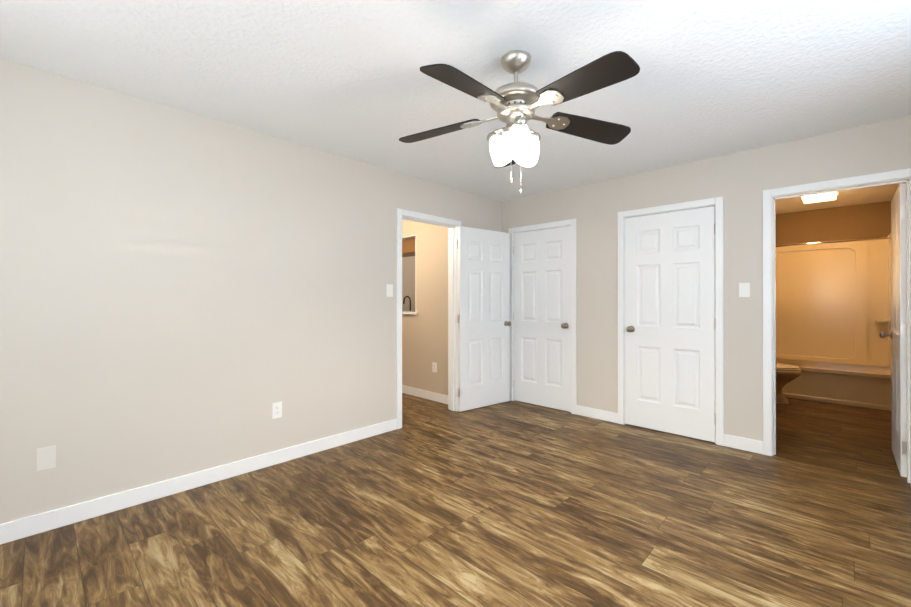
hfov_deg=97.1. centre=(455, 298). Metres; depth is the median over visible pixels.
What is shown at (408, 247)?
upper cabinet
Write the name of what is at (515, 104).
ceiling fan
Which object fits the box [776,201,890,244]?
wall
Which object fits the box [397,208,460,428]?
door frame
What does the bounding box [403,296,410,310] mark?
kitchen faucet
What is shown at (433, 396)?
baseboard
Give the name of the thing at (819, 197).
bathroom ceiling light
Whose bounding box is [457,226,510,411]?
entry door
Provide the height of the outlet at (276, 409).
0.116 m
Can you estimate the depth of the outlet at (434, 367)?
4.87 m
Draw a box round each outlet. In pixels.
[272,401,281,418]
[432,362,436,371]
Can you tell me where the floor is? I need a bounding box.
[0,393,910,606]
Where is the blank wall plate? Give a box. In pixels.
[37,445,55,470]
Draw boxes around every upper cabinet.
[402,238,414,253]
[402,254,414,256]
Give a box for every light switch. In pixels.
[386,284,392,296]
[739,283,749,296]
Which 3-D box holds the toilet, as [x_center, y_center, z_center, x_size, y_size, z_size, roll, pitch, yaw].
[3.754,0.843,4.917,0.722,0.795,0.490,0,0,44]
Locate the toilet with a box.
[776,363,801,403]
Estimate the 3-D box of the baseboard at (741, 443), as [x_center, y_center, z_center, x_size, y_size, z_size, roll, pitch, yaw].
[2.345,1.186,3.280,0.263,0.100,0.012,0,0,44]
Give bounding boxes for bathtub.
[776,232,891,410]
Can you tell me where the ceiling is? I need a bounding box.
[0,0,910,213]
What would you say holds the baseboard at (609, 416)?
attached to the wall at (740, 182)
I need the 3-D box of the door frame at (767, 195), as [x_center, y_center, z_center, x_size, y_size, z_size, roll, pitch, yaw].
[2.782,0.189,2.942,0.841,2.092,0.137,0,0,44]
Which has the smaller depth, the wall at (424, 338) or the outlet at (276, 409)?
the outlet at (276, 409)
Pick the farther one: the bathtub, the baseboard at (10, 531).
the bathtub
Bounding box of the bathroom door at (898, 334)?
[879,183,906,477]
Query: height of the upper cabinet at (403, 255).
0.578 m
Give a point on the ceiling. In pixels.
(351, 80)
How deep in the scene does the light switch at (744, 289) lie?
3.28 m
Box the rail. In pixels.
[776,237,890,246]
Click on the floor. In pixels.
(432, 503)
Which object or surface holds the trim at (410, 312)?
attached to the wall at (424, 338)
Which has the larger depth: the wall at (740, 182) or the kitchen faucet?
the kitchen faucet
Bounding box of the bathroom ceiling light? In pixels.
[801,192,838,203]
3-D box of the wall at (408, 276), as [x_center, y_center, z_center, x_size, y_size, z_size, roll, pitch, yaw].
[-1.971,0.023,5.753,0.120,2.440,5.240,0,0,44]
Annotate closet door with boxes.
[513,226,570,411]
[625,206,715,441]
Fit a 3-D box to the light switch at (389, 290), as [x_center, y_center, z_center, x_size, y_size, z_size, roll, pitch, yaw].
[-0.610,-0.073,3.752,0.017,0.116,0.072,0,0,44]
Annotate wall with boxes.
[0,58,501,523]
[402,219,447,395]
[402,256,414,310]
[502,116,910,440]
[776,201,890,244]
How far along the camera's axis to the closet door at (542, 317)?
4.59 m
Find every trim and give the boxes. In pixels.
[402,235,417,314]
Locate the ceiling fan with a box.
[399,50,639,193]
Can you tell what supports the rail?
attached to the wall at (864, 221)
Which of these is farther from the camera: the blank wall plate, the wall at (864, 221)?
the wall at (864, 221)
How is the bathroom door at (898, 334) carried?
in the wall at (740, 182)
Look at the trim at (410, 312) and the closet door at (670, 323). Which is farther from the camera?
the trim at (410, 312)
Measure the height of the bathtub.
1.995 m
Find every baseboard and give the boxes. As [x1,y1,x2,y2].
[0,419,396,544]
[402,385,447,403]
[576,405,617,422]
[724,434,762,453]
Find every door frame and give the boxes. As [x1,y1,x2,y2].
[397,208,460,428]
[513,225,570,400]
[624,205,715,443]
[762,168,910,483]
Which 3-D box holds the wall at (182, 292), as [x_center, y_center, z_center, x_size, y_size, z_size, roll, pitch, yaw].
[-0.685,0.017,3.772,0.120,2.440,6.310,0,0,44]

